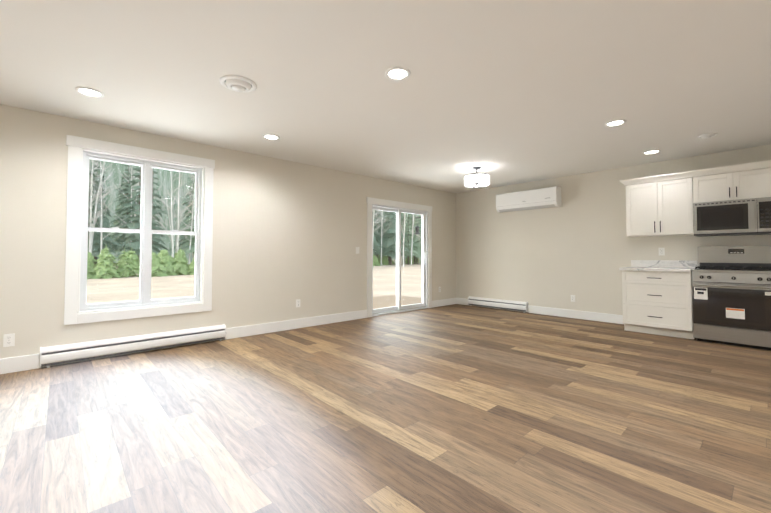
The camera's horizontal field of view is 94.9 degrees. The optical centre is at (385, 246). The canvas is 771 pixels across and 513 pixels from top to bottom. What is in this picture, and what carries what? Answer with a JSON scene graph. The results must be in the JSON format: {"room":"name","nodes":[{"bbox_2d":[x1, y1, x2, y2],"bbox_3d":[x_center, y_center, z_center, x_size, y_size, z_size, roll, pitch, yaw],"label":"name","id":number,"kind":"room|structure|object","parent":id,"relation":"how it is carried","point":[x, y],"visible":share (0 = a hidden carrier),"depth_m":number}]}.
{"room":"empty living room","nodes":[
{"label":"empty living room","id":0,"kind":"room"},
{"bbox_2d":[0,104,455,367],"bbox_3d":[-1.958,-0.031,4.799,9.800,2.480,0.150,1,-2,-43],"label":"wall","id":1,"kind":"structure","parent":0,"point":[287,234],"depth_m":4.66},
{"bbox_2d":[3,333,14,346],"bbox_3d":[-3.478,0.869,3.269,0.072,0.116,0.010,1,-2,-43],"label":"electrical outlet","id":2,"kind":"object","parent":1,"relation":"attached to","point":[8,340],"visible":1,"depth_m":3.27},
{"bbox_2d":[0,354,38,373],"bbox_3d":[-4.352,1.078,2.456,2.785,0.140,0.016,1,-2,-43],"label":"baseboard","id":3,"kind":"structure","parent":1,"relation":"attached to","point":[18,363],"depth_m":3.30},
{"bbox_2d":[39,324,225,367],"bbox_3d":[-2.673,1.087,3.952,1.700,0.201,0.085,1,-2,-43],"label":"baseboard heater","id":4,"kind":"object","parent":1,"relation":"attached to","point":[62,354],"visible":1,"depth_m":3.81},
{"bbox_2d":[64,135,214,324],"bbox_3d":[-2.737,-0.153,4.058,1.403,1.905,0.161,1,-2,-43],"label":"window","id":5,"kind":"structure","parent":1,"relation":"in","point":[77,230],"depth_m":3.99},
{"bbox_2d":[226,310,366,338],"bbox_3d":[-1.193,1.154,5.358,2.375,0.140,0.016,1,-2,-43],"label":"baseboard","id":6,"kind":"structure","parent":1,"relation":"attached to","point":[243,331],"depth_m":5.18},
{"bbox_2d":[296,299,299,306],"bbox_3d":[-1.300,0.851,5.272,0.072,0.116,0.010,1,-2,-43],"label":"electrical outlet","id":7,"kind":"object","parent":1,"relation":"attached to","point":[297,302],"visible":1,"depth_m":5.27},
{"bbox_2d":[366,197,431,317],"bbox_3d":[0.266,0.209,6.829,1.758,2.105,0.191,1,-2,-43],"label":"sliding glass door","id":8,"kind":"structure","parent":1,"relation":"attached to","point":[398,208],"depth_m":6.82},
{"bbox_2d":[432,298,456,307],"bbox_3d":[1.276,1.213,7.626,0.870,0.140,0.016,1,-2,-43],"label":"baseboard","id":9,"kind":"structure","parent":1,"relation":"attached to","point":[436,303],"depth_m":7.61},
{"bbox_2d":[0,304,770,512],"bbox_3d":[0.799,1.190,1.766,9.800,0.120,8.300,1,-2,-43],"label":"floor","id":10,"kind":"structure","parent":0,"point":[457,408],"depth_m":2.28},
{"bbox_2d":[622,270,694,338],"bbox_3d":[3.860,0.780,4.982,0.652,0.868,0.762,1,-2,-43],"label":"base cabinet","id":11,"kind":"object","parent":10,"relation":"on","point":[657,302],"visible":0.98,"depth_m":4.77},
{"bbox_2d":[619,260,697,271],"bbox_3d":[3.854,0.274,5.005,0.651,0.140,0.780,1,-2,-43],"label":"countertop","id":12,"kind":"structure","parent":11,"relation":"on","point":[664,265],"depth_m":5.09},
{"bbox_2d":[692,246,770,349],"bbox_3d":[4.357,0.596,4.402,0.708,1.205,0.760,1,-2,-43],"label":"range","id":13,"kind":"object","parent":10,"relation":"on","point":[731,295],"visible":1,"depth_m":4.28},
{"bbox_2d":[0,0,770,192],"bbox_3d":[0.799,-1.409,1.833,9.800,0.120,8.300,1,-2,-43],"label":"ceiling","id":14,"kind":"structure","parent":0,"point":[505,92],"depth_m":2.78},
{"bbox_2d":[75,87,104,97],"bbox_3d":[-2.526,-1.313,3.026,0.196,0.009,0.196,1,-2,-43],"label":"recessed light","id":15,"kind":"object","parent":14,"relation":"in","point":[90,92],"visible":1,"depth_m":3.02},
{"bbox_2d":[220,75,256,92],"bbox_3d":[-1.194,-1.298,2.878,0.280,0.048,0.280,1,-2,-43],"label":"ceiling vent","id":16,"kind":"object","parent":14,"relation":"in","point":[236,83],"visible":1,"depth_m":2.83},
{"bbox_2d":[262,134,279,139],"bbox_3d":[-1.345,-1.284,4.165,0.196,0.009,0.196,1,-2,-43],"label":"recessed light","id":17,"kind":"object","parent":14,"relation":"in","point":[271,136],"visible":1,"depth_m":4.14},
{"bbox_2d":[385,67,410,80],"bbox_3d":[0.094,-1.321,2.717,0.196,0.009,0.196,1,-2,-43],"label":"recessed light","id":18,"kind":"object","parent":14,"relation":"in","point":[397,73],"visible":1,"depth_m":2.71},
{"bbox_2d":[464,166,489,187],"bbox_3d":[1.448,-1.094,5.614,0.389,0.314,0.389,1,-2,-43],"label":"chandelier","id":19,"kind":"object","parent":14,"relation":"hanging from","point":[469,180],"visible":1,"depth_m":5.50},
{"bbox_2d":[604,119,626,126],"bbox_3d":[2.423,-1.295,3.730,0.196,0.009,0.196,1,-2,-43],"label":"recessed light","id":20,"kind":"object","parent":14,"relation":"in","point":[614,123],"visible":0.96,"depth_m":3.72},
{"bbox_2d":[643,150,660,154],"bbox_3d":[3.592,-1.268,4.777,0.196,0.009,0.196,1,-2,-43],"label":"recessed light","id":21,"kind":"object","parent":14,"relation":"in","point":[652,152],"visible":1,"depth_m":4.77},
{"bbox_2d":[698,133,716,138],"bbox_3d":[3.741,-1.274,4.113,0.170,0.031,0.170,1,-2,-43],"label":"ceiling vent","id":22,"kind":"object","parent":14,"relation":"in","point":[706,135],"visible":0.98,"depth_m":4.08},
{"bbox_2d":[456,144,770,314],"bbox_3d":[4.346,-0.024,5.070,0.150,2.480,7.980,1,-2,-43],"label":"wall","id":23,"kind":"structure","parent":0,"point":[544,257],"depth_m":6.18},
{"bbox_2d":[457,298,466,304],"bbox_3d":[1.707,1.217,7.786,0.019,0.140,0.305,1,-2,-43],"label":"baseboard","id":24,"kind":"structure","parent":23,"relation":"attached to","point":[463,301],"depth_m":7.79},
{"bbox_2d":[467,296,527,312],"bbox_3d":[2.232,1.170,7.165,0.085,0.201,1.310,1,-2,-43],"label":"baseboard heater","id":25,"kind":"object","parent":23,"relation":"attached to","point":[502,304],"visible":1,"depth_m":7.10},
{"bbox_2d":[496,186,561,212],"bbox_3d":[2.656,-0.858,6.650,0.228,0.358,1.160,1,-2,-43],"label":"mini-split unit","id":26,"kind":"object","parent":23,"relation":"attached to","point":[548,197],"visible":1,"depth_m":6.51},
{"bbox_2d":[528,305,622,323],"bbox_3d":[3.271,1.173,6.087,0.016,0.140,1.673,1,-2,-43],"label":"baseboard","id":27,"kind":"structure","parent":23,"relation":"attached to","point":[594,316],"depth_m":6.06},
{"bbox_2d":[626,178,693,236],"bbox_3d":[3.963,-0.533,5.112,0.372,0.760,0.761,1,-2,-43],"label":"upper cabinet","id":28,"kind":"object","parent":23,"relation":"attached to","point":[662,208],"visible":0.94,"depth_m":4.99},
{"bbox_2d":[658,248,664,254],"bbox_3d":[4.084,0.080,5.234,0.010,0.116,0.072,1,-2,-43],"label":"electrical outlet","id":29,"kind":"object","parent":23,"relation":"attached to","point":[661,251],"visible":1,"depth_m":5.23},
{"bbox_2d":[619,160,770,185],"bbox_3d":[4.503,-0.970,4.514,0.399,0.080,2.512,1,-2,-43],"label":"crown molding","id":30,"kind":"structure","parent":23,"relation":"attached to","point":[713,171],"depth_m":4.65},
{"bbox_2d":[693,168,770,202],"bbox_3d":[4.482,-0.751,4.552,0.372,0.354,0.770,1,-2,-43],"label":"upper cabinet","id":31,"kind":"object","parent":23,"relation":"attached to","point":[749,184],"visible":0.85,"depth_m":4.45},
{"bbox_2d":[693,197,770,236],"bbox_3d":[4.447,-0.357,4.510,0.464,0.427,0.756,1,-2,-43],"label":"microwave","id":32,"kind":"object","parent":31,"relation":"attached to","point":[751,216],"visible":1,"depth_m":4.40},
{"label":"outside","id":33,"kind":"structure","parent":0,"visible":0},
{"bbox_2d":[86,259,421,303],"bbox_3d":[-14.182,2.926,54.621,180.000,0.200,89.849,1,-2,-43],"label":"ground","id":34,"kind":"structure","parent":33,"point":[101,288],"depth_m":15.96},
{"bbox_2d":[87,159,421,278],"bbox_3d":[-6.449,-6.086,62.885,126.242,19.364,51.344,1,-2,-43],"label":"forest trees","id":35,"kind":"object","parent":34,"relation":"on","point":[157,260],"depth_m":32.47},
{"bbox_2d":[373,295,421,308],"bbox_3d":[-0.454,1.481,7.927,4.200,0.260,2.458,1,-2,-43],"label":"deck","id":36,"kind":"object","parent":34,"relation":"on","point":[388,300],"depth_m":8.78},
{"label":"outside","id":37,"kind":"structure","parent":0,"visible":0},
{"bbox_2d":[89,159,405,262],"bbox_3d":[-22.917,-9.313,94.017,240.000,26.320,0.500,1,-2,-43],"label":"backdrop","id":38,"kind":"structure","parent":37,"point":[164,173],"depth_m":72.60}
]}

